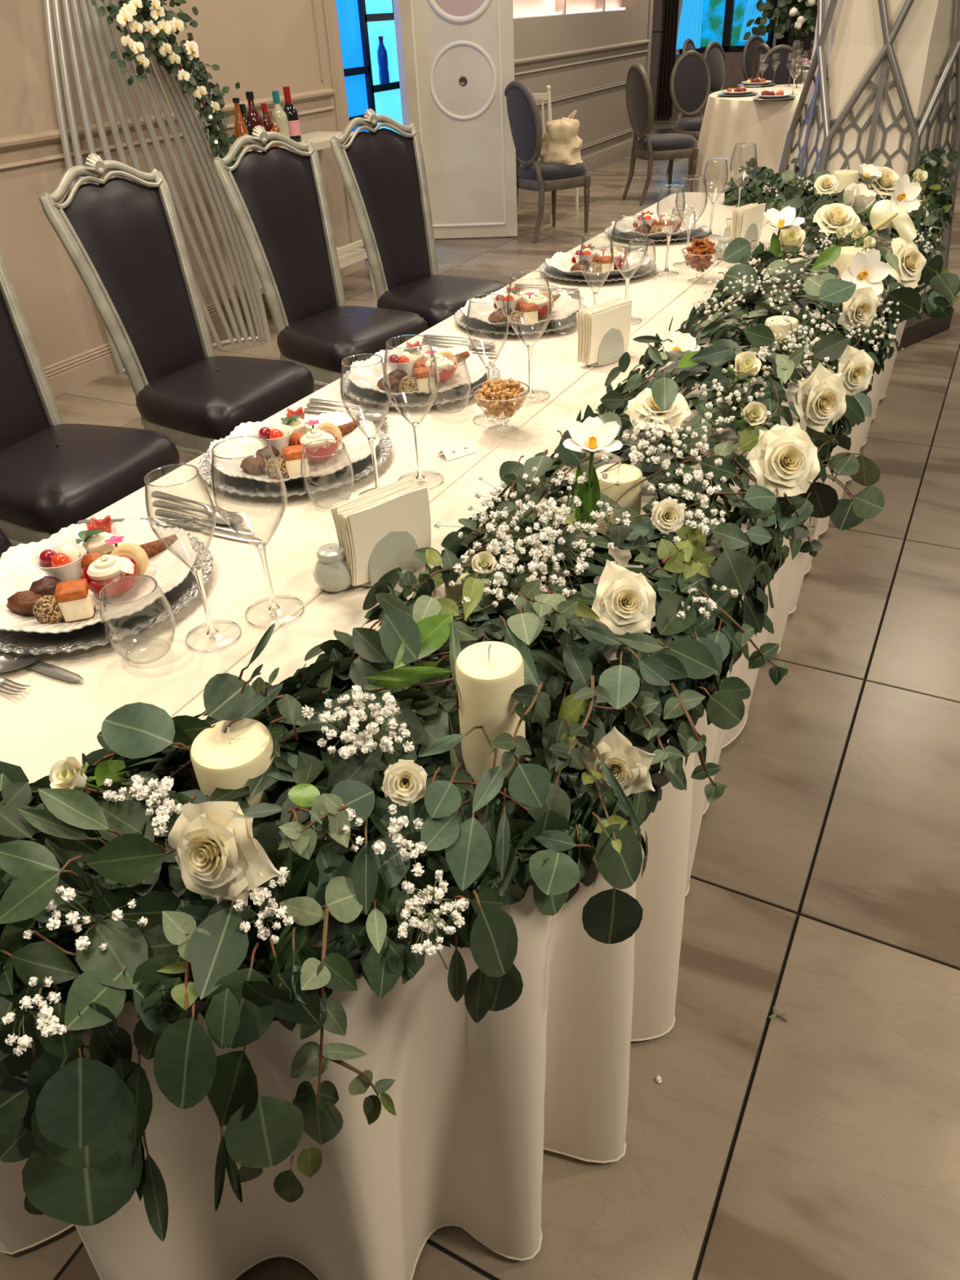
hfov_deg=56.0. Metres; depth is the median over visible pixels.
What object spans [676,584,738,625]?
gypsophila spray
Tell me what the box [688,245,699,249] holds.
pretzel
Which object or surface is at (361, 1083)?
twig
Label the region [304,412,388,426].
table knife
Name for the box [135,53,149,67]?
orchid
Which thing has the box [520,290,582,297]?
table knife
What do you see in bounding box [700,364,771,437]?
gypsophila spray
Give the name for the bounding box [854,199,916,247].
calla lily
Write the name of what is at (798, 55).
wine glass
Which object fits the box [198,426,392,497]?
charger
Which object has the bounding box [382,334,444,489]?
wine glass
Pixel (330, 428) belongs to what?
roll
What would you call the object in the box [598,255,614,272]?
cake
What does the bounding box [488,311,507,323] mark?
croquette
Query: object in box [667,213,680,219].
roll
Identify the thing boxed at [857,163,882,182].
tulip
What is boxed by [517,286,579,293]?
fork
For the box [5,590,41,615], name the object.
chocolate
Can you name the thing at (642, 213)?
fold
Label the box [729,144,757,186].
bowl
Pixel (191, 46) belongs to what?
orchid
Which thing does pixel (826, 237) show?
gypsophila spray
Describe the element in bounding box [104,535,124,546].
flower
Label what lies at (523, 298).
toast
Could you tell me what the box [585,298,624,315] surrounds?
paper napkin
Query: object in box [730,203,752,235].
paper napkin
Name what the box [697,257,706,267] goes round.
pretzel
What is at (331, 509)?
paper napkin
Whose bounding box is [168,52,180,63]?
orchid
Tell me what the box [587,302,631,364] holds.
paper napkin
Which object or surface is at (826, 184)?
rose
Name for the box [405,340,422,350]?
fold
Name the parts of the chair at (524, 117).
leg, post, oval frame, post, leg, seat rail, seat, leg, leg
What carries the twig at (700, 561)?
attached to the eucalyptus garland at (80, 1122)
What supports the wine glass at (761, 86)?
on the tablecloth at (727, 122)
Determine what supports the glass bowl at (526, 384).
on the tablecloth at (478, 1106)
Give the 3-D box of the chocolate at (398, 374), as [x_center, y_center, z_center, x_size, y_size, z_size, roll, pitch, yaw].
[-0.181,-0.570,1.967,0.053,0.035,0.038,-28,42,-31]
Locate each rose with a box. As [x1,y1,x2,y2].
[48,756,106,791]
[168,800,281,906]
[381,759,427,806]
[471,551,495,578]
[584,726,655,795]
[591,559,656,635]
[623,387,692,434]
[649,498,684,534]
[727,351,761,393]
[734,400,767,429]
[746,422,820,497]
[777,225,805,259]
[792,362,846,432]
[813,173,839,199]
[813,203,860,251]
[831,226,848,244]
[836,343,874,395]
[837,286,879,333]
[846,222,867,246]
[860,235,875,251]
[868,166,899,197]
[886,237,926,288]
[909,168,927,183]
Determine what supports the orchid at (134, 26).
attached to the garland at (218, 129)
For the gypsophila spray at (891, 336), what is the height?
0.288 m
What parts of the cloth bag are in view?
handle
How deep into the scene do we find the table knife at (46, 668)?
1.17 m
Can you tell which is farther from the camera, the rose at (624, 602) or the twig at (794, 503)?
the twig at (794, 503)
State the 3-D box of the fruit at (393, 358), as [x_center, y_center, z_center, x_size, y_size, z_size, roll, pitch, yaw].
[-0.189,-0.617,1.996,0.027,0.027,0.026,15,39,24]
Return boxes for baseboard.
[43,248,365,396]
[517,137,638,202]
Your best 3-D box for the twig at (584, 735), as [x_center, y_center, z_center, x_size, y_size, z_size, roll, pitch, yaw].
[0.098,0.083,0.869,0.040,0.036,0.118,15,39,24]
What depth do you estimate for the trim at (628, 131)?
9.53 m
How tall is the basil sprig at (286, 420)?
0.044 m
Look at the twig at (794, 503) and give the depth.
1.38 m
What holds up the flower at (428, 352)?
on the plate at (367, 378)
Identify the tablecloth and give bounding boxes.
[0,191,928,1279]
[688,84,804,193]
[801,69,808,84]
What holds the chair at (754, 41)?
on the floor
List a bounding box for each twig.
[156,911,211,1010]
[278,793,348,854]
[328,1058,395,1124]
[398,548,471,597]
[490,683,551,771]
[496,473,526,514]
[515,578,582,632]
[548,675,611,772]
[560,718,627,853]
[624,696,684,773]
[657,538,715,579]
[663,683,727,803]
[698,589,787,685]
[768,1006,787,1022]
[781,493,822,556]
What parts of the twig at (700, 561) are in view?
stem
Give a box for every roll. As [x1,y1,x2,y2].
[109,542,148,579]
[315,422,342,449]
[437,351,457,368]
[537,291,553,301]
[610,247,625,254]
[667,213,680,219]
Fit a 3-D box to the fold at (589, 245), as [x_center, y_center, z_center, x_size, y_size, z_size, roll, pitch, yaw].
[0.340,-1.224,2.856,0.037,0.046,0.038,-14,36,-16]
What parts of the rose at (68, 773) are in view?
stem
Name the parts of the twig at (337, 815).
stem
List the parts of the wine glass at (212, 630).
stem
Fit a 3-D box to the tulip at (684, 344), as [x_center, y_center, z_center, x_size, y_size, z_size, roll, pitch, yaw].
[0.358,-0.528,1.636,0.071,0.047,0.072,-24,40,-27]
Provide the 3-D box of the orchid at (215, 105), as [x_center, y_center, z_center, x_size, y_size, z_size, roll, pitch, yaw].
[-1.225,-2.456,4.161,0.059,0.050,0.010,7,36,14]
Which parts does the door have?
panel moulding, porthole pane, ring moulding, ring moulding, knob plate, panel moulding, panel moulding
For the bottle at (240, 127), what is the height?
0.246 m
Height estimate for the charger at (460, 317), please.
0.020 m
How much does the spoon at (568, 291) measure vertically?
0.009 m
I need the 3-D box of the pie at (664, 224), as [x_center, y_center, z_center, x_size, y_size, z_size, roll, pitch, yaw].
[0.634,-1.406,3.083,0.040,0.051,0.035,-11,36,-11]
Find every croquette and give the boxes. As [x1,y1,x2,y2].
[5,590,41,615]
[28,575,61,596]
[240,455,266,474]
[255,445,279,460]
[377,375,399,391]
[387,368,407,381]
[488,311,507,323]
[497,306,512,315]
[570,262,587,271]
[577,259,590,267]
[634,226,649,234]
[640,222,650,231]
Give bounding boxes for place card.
[437,440,476,461]
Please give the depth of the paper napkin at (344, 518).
1.26 m
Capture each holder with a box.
[360,530,421,586]
[586,328,624,366]
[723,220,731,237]
[743,222,758,248]
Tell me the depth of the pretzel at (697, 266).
2.58 m
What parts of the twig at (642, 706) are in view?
stem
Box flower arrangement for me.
[742,0,817,48]
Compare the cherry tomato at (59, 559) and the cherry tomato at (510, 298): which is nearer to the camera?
the cherry tomato at (59, 559)
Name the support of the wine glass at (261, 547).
on the tablecloth at (478, 1106)
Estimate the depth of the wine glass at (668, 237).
2.68 m
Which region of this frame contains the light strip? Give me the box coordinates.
[513,7,626,18]
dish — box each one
[26,543,84,582]
[248,424,293,457]
[382,353,417,376]
[488,293,519,311]
[569,249,596,263]
[632,215,655,227]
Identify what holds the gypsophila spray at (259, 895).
attached to the eucalyptus garland at (80, 1122)
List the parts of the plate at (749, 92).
plate dish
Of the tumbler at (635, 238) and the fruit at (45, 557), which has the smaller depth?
the fruit at (45, 557)
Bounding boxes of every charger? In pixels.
[0,524,213,655]
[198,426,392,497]
[338,360,500,407]
[453,304,587,335]
[538,258,656,282]
[604,224,708,242]
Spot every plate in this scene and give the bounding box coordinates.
[0,517,195,633]
[208,410,379,482]
[347,344,488,396]
[460,288,582,327]
[545,246,650,277]
[611,213,702,238]
[717,88,758,96]
[737,80,775,86]
[751,92,795,100]
[802,64,809,69]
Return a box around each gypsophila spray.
[0,976,68,1056]
[22,885,147,951]
[102,774,173,807]
[145,779,182,837]
[233,866,293,944]
[302,684,414,759]
[342,807,364,851]
[371,804,435,876]
[397,870,469,969]
[434,466,631,594]
[448,533,571,607]
[600,412,722,475]
[647,462,727,543]
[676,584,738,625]
[693,297,737,320]
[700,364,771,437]
[703,257,817,306]
[733,346,771,377]
[759,305,860,380]
[761,182,777,199]
[796,176,813,191]
[813,236,842,254]
[848,286,903,351]
[915,222,938,253]
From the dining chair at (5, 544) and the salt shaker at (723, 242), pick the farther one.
the salt shaker at (723, 242)
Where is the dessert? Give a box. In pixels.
[80,554,138,596]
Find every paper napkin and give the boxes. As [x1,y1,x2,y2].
[330,487,389,546]
[331,478,408,507]
[333,506,345,547]
[336,478,412,509]
[337,481,413,511]
[337,483,414,512]
[337,512,348,564]
[339,485,416,568]
[340,482,418,513]
[342,485,418,574]
[343,488,419,586]
[345,506,371,586]
[347,487,423,586]
[348,487,431,586]
[576,311,580,362]
[578,297,617,357]
[579,311,582,362]
[582,297,619,313]
[582,312,585,362]
[582,313,586,363]
[584,299,625,360]
[584,300,624,363]
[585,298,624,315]
[586,300,626,364]
[586,313,591,364]
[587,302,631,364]
[592,299,631,351]
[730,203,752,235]
[730,210,733,238]
[732,203,754,239]
[733,203,755,239]
[735,202,758,238]
[736,210,742,237]
[737,211,742,237]
[739,203,763,237]
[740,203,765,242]
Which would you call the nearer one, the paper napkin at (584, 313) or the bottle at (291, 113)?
the paper napkin at (584, 313)
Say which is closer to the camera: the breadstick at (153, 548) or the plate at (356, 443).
the breadstick at (153, 548)
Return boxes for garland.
[0,148,959,1241]
[91,0,242,167]
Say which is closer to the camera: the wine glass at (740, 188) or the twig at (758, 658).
the twig at (758, 658)
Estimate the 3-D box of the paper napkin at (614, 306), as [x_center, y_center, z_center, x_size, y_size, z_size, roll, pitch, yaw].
[0.295,-0.696,2.039,0.132,0.115,0.010,-29,42,-32]
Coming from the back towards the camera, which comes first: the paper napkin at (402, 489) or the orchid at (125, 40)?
the orchid at (125, 40)
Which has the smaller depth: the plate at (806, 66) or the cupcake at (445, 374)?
the cupcake at (445, 374)
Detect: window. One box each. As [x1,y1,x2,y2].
[335,0,404,136]
[679,0,775,53]
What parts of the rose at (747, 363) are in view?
stem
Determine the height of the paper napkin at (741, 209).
0.115 m
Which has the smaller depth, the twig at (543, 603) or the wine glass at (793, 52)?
the twig at (543, 603)
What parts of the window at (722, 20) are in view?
pane, pane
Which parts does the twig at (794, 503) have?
stem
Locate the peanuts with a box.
[473,377,526,417]
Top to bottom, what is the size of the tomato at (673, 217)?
0.059 m
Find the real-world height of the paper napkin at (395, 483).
0.114 m
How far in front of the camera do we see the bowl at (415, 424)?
1.48 m
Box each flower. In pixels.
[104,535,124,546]
[304,419,319,428]
[425,350,436,357]
[524,292,533,298]
[598,248,608,254]
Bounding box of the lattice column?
[777,0,959,350]
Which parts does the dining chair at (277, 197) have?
crest rail, backrest, seat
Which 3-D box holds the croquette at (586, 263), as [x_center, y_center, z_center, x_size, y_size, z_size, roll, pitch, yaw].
[0.311,-1.129,2.728,0.053,0.035,0.038,-28,42,-31]
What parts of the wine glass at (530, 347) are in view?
stem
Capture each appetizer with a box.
[734,87,740,92]
[760,90,767,95]
[768,90,775,95]
[777,90,783,95]
[800,57,808,62]
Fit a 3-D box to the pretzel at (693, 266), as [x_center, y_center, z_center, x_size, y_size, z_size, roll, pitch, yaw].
[0.617,-1.077,2.584,0.029,0.026,0.034,-7,35,-5]
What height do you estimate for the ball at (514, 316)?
0.042 m
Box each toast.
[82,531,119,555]
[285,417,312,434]
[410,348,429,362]
[513,291,526,302]
[590,248,599,256]
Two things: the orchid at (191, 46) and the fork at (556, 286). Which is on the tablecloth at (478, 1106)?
the fork at (556, 286)
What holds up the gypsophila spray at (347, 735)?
attached to the eucalyptus garland at (80, 1122)
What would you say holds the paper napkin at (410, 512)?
in the napkin holder at (396, 548)
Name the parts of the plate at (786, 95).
plate dish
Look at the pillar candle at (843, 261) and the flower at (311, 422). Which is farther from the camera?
the pillar candle at (843, 261)
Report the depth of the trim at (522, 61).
8.46 m
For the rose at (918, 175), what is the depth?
2.99 m
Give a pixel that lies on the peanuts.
(491, 388)
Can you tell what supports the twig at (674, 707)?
attached to the eucalyptus garland at (80, 1122)
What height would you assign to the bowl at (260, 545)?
0.146 m
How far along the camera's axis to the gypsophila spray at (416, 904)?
0.77 m
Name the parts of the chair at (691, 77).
leg, post, seat rail, seat, oval frame, leg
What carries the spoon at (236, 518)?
on the tablecloth at (478, 1106)
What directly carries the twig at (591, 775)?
attached to the eucalyptus garland at (80, 1122)
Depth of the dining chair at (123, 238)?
2.87 m
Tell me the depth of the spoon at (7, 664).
1.19 m
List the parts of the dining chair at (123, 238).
crest rail, backrest, leg, seat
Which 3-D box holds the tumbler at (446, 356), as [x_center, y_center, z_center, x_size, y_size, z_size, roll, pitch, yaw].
[-0.062,-0.519,1.845,0.088,0.100,0.088,23,43,33]
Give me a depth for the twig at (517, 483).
1.29 m
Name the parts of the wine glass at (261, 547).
stem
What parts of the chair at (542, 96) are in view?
rail, leg, leg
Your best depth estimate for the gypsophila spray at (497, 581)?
1.07 m
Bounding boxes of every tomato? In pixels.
[50,552,71,567]
[269,428,283,439]
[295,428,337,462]
[397,355,409,363]
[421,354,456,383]
[503,294,514,301]
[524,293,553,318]
[582,250,591,255]
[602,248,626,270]
[644,215,651,219]
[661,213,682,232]
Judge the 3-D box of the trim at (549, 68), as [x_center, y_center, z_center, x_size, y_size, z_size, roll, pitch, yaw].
[0.711,-5.223,8.228,0.028,0.028,4.900,15,39,24]
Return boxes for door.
[391,0,517,238]
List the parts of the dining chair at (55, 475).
backrest, seat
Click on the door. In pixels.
(464, 50)
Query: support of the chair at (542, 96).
on the floor
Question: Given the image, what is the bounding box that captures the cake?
[53,578,95,622]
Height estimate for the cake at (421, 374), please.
0.051 m
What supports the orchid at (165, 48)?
attached to the garland at (218, 129)
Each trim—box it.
[0,88,334,151]
[0,105,333,170]
[311,0,324,79]
[321,0,363,248]
[392,0,420,137]
[514,39,649,66]
[514,49,648,75]
[537,80,626,106]
[579,128,633,150]
[652,26,663,31]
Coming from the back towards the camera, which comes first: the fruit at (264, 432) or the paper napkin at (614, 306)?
the paper napkin at (614, 306)
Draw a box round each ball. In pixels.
[32,595,63,623]
[57,544,79,562]
[264,456,287,479]
[272,423,288,436]
[398,375,417,393]
[400,351,412,361]
[504,292,515,300]
[507,310,523,323]
[582,248,591,254]
[587,262,601,273]
[649,224,662,234]
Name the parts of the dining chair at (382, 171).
crest rail, backrest, seat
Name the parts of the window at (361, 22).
pane, pane, pane, pane, pane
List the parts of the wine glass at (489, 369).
stem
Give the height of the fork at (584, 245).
0.009 m
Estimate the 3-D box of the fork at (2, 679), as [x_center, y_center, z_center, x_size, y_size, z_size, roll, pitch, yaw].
[-0.660,0.042,1.170,0.204,0.009,0.024,14,39,24]
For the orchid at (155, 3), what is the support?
attached to the garland at (218, 129)
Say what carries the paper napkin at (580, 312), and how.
in the napkin holder at (611, 349)
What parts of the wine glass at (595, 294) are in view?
stem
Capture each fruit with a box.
[39,549,56,568]
[258,426,271,439]
[388,354,399,363]
[495,294,504,301]
[574,249,583,255]
[636,214,644,219]
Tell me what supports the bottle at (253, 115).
on the side table
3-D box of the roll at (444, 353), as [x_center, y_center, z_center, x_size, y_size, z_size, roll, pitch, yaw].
[-0.076,-0.614,2.004,0.053,0.056,0.037,-4,35,-2]
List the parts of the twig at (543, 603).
stem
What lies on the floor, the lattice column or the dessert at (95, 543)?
the lattice column
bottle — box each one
[231,97,253,151]
[239,103,257,151]
[245,91,266,150]
[261,102,273,147]
[266,111,281,146]
[271,90,290,138]
[282,86,302,142]
[377,35,389,84]
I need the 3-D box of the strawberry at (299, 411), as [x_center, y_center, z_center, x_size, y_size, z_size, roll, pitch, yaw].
[-0.360,-0.429,1.774,0.037,0.046,0.038,-14,36,-16]
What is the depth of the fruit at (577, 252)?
2.75 m
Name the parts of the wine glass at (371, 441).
stem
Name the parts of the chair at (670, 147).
leg, post, oval frame, leg, post, seat rail, seat, leg, leg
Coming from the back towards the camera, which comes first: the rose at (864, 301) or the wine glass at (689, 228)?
the wine glass at (689, 228)
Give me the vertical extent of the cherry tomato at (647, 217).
0.027 m
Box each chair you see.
[0,249,185,546]
[0,528,13,558]
[38,153,317,455]
[213,124,428,386]
[329,108,507,328]
[504,80,591,243]
[532,85,580,222]
[622,62,698,205]
[666,50,711,179]
[681,38,726,118]
[696,41,727,147]
[742,35,764,87]
[751,43,770,79]
[755,44,803,84]
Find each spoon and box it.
[0,653,38,673]
[152,500,243,524]
[303,408,386,422]
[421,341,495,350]
[520,288,580,294]
[593,248,644,252]
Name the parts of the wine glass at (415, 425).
stem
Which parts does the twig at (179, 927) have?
stem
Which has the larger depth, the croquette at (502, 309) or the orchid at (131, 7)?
the orchid at (131, 7)
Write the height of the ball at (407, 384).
0.042 m
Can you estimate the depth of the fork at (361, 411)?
1.89 m
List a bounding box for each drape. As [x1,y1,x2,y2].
[657,0,679,117]
[769,0,788,48]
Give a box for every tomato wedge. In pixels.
[571,256,576,262]
[632,221,638,227]
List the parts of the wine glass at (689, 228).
stem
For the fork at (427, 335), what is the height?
0.009 m
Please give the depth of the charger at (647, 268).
2.71 m
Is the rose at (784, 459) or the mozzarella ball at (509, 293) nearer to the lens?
the rose at (784, 459)
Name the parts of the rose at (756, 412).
stem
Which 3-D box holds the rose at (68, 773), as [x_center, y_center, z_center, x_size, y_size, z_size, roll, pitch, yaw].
[-0.374,0.138,0.843,0.043,0.066,0.038,-16,37,-17]
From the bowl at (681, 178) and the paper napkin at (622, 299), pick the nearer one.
the paper napkin at (622, 299)
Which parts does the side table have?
leg, leg, shelf rail, leg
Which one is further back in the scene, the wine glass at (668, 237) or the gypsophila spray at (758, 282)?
the wine glass at (668, 237)
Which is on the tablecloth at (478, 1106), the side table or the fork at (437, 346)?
the fork at (437, 346)
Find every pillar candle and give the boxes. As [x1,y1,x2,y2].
[190,717,279,827]
[444,571,469,609]
[455,640,525,808]
[594,461,643,535]
[760,311,798,373]
[832,242,871,279]
[833,166,858,193]
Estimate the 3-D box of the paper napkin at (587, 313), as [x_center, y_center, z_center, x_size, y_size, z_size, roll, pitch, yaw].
[0.285,-0.698,2.046,0.132,0.112,0.007,-29,43,-32]
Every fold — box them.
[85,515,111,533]
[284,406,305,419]
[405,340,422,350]
[506,285,520,292]
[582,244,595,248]
[640,210,653,214]
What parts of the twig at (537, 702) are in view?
stem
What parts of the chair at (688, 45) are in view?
oval frame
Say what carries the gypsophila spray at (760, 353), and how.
attached to the eucalyptus garland at (80, 1122)
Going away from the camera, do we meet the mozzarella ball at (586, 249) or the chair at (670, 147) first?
the mozzarella ball at (586, 249)
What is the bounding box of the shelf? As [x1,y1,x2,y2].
[232,247,367,293]
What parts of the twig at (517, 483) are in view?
stem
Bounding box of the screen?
[43,0,271,373]
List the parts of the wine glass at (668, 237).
stem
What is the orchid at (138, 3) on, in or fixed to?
attached to the garland at (218, 129)
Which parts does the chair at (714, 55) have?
oval frame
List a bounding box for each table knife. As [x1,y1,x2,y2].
[0,650,83,681]
[155,509,253,533]
[164,519,262,542]
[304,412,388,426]
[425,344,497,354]
[472,352,498,356]
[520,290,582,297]
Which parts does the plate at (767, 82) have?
plate dish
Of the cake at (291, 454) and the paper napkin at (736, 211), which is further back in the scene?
the paper napkin at (736, 211)
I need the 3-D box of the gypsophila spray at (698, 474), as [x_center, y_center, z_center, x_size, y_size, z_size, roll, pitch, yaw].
[0.283,-0.164,1.225,0.115,0.095,0.192,2,35,7]
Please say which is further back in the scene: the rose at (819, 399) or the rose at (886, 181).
the rose at (886, 181)
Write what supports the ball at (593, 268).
on the plate at (561, 261)
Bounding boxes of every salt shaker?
[312,542,351,591]
[714,236,732,259]
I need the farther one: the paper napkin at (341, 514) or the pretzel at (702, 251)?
the pretzel at (702, 251)
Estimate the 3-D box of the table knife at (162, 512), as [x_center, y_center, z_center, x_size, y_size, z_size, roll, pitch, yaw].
[-0.459,-0.196,1.498,0.210,0.006,0.019,15,39,24]
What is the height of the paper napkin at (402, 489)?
0.114 m
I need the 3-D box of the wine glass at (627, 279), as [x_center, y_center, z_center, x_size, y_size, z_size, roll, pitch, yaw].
[0.371,-0.925,2.266,0.092,0.245,0.092,-22,39,-24]
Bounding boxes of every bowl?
[144,466,216,569]
[211,439,287,548]
[340,358,391,438]
[382,339,439,426]
[466,297,508,367]
[471,379,529,434]
[506,273,552,346]
[609,218,648,277]
[657,187,684,232]
[675,177,707,227]
[681,246,721,279]
[702,160,728,202]
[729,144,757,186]
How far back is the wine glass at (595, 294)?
2.13 m
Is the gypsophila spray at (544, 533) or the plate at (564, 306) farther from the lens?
the plate at (564, 306)
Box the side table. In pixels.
[217,131,375,327]
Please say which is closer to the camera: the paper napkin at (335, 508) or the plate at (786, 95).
the paper napkin at (335, 508)
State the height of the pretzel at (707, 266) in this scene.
0.029 m
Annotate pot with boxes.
[723,227,731,237]
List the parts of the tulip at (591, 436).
stem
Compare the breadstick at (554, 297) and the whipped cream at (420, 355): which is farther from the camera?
the breadstick at (554, 297)
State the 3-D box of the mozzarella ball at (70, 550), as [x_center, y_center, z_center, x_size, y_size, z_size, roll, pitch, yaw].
[-0.604,-0.126,1.326,0.029,0.029,0.028,15,39,24]
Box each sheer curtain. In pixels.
[675,0,702,48]
[738,0,769,41]
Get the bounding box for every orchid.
[116,9,133,26]
[120,3,137,15]
[120,35,134,48]
[128,0,142,8]
[128,19,142,32]
[130,41,144,54]
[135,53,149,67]
[142,20,158,35]
[147,0,159,9]
[150,5,164,20]
[156,18,171,34]
[158,41,173,56]
[166,20,176,31]
[168,17,184,32]
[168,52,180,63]
[177,68,190,80]
[183,40,198,54]
[187,49,199,60]
[194,85,207,98]
[209,100,220,113]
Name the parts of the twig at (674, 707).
stem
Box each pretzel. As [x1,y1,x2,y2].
[685,254,694,265]
[685,255,697,260]
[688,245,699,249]
[688,247,700,261]
[690,262,701,268]
[691,257,698,263]
[693,240,703,248]
[695,262,704,271]
[696,250,706,259]
[697,239,707,248]
[697,254,711,265]
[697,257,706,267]
[698,247,708,254]
[700,261,710,269]
[703,236,709,244]
[703,240,715,246]
[704,248,715,258]
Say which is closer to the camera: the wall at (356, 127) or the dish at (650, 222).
the dish at (650, 222)
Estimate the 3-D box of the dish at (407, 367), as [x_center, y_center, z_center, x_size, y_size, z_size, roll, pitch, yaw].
[-0.176,-0.606,2.007,0.079,0.048,0.073,15,39,24]
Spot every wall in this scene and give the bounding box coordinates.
[0,0,648,367]
[351,125,368,132]
[645,0,653,80]
[649,0,815,119]
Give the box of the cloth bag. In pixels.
[539,110,583,164]
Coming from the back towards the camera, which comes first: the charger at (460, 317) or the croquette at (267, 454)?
the charger at (460, 317)
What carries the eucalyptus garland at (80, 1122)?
on the tablecloth at (478, 1106)
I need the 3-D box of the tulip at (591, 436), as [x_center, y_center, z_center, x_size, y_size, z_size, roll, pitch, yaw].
[0.151,-0.222,1.220,0.078,0.138,0.075,-23,39,-26]
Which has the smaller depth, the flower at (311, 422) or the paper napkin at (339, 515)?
the paper napkin at (339, 515)
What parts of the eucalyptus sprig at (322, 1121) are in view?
stem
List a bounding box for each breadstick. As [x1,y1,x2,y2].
[138,533,177,556]
[337,419,359,435]
[454,351,470,363]
[551,293,560,302]
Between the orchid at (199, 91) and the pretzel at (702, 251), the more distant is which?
the orchid at (199, 91)
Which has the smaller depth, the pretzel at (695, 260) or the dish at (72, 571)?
the dish at (72, 571)
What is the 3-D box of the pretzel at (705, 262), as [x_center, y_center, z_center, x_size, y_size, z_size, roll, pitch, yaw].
[0.638,-1.082,2.566,0.032,0.031,0.027,15,39,25]
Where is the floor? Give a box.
[0,120,959,1279]
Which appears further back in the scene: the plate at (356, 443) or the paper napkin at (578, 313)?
the paper napkin at (578, 313)
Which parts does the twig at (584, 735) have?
stem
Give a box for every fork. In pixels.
[0,675,30,695]
[77,517,195,526]
[151,490,238,518]
[306,403,388,417]
[308,398,389,413]
[422,337,495,347]
[423,334,495,344]
[514,284,577,290]
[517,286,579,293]
[584,244,642,248]
[594,246,644,250]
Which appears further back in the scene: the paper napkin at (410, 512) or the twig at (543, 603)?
the paper napkin at (410, 512)
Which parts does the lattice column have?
panel, panel, panel, panel, panel, panel, panel, panel, panel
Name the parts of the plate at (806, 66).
plate dish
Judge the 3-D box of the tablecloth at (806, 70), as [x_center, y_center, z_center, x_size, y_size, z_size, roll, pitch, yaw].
[4.096,-6.083,10.229,1.824,0.720,1.822,15,39,24]
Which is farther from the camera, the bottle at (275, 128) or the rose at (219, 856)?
the bottle at (275, 128)
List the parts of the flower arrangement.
post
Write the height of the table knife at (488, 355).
0.006 m
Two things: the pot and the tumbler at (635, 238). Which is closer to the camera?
the tumbler at (635, 238)
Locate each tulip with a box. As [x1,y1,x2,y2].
[562,416,622,525]
[659,330,700,360]
[763,205,804,256]
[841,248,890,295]
[843,182,875,213]
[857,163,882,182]
[890,173,921,212]
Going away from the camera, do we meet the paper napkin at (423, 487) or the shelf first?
the paper napkin at (423, 487)
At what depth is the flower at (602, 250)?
2.80 m
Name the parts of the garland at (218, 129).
stem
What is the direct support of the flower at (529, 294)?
on the plate at (564, 306)
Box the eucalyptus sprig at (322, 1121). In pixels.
[289,907,367,1177]
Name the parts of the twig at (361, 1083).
stem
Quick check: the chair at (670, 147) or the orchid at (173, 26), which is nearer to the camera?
the orchid at (173, 26)
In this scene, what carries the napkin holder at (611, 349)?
on the tablecloth at (478, 1106)
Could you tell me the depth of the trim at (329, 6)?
5.62 m
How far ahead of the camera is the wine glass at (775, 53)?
8.03 m
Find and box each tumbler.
[98,574,175,664]
[300,439,354,507]
[427,355,471,413]
[546,288,582,335]
[626,238,656,278]
[669,206,695,241]
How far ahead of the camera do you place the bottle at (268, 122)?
4.81 m
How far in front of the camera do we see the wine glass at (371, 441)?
1.49 m
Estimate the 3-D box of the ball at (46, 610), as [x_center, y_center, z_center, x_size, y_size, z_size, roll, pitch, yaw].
[-0.591,-0.041,1.240,0.041,0.042,0.041,15,39,24]
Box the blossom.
[655,1075,662,1083]
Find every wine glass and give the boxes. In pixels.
[143,463,241,651]
[211,435,304,627]
[340,353,391,496]
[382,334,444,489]
[466,293,509,426]
[506,270,552,403]
[579,231,613,305]
[609,215,648,324]
[653,185,684,276]
[672,174,707,267]
[698,158,728,239]
[725,142,757,220]
[755,53,768,88]
[771,53,781,85]
[783,52,797,86]
[789,57,802,95]
[794,54,804,88]
[801,50,811,80]
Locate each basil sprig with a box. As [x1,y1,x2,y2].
[75,528,104,544]
[280,415,302,425]
[403,346,422,353]
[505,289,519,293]
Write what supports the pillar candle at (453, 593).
on the tablecloth at (478, 1106)
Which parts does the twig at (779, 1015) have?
stem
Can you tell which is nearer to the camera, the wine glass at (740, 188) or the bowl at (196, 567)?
the bowl at (196, 567)
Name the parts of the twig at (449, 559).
stem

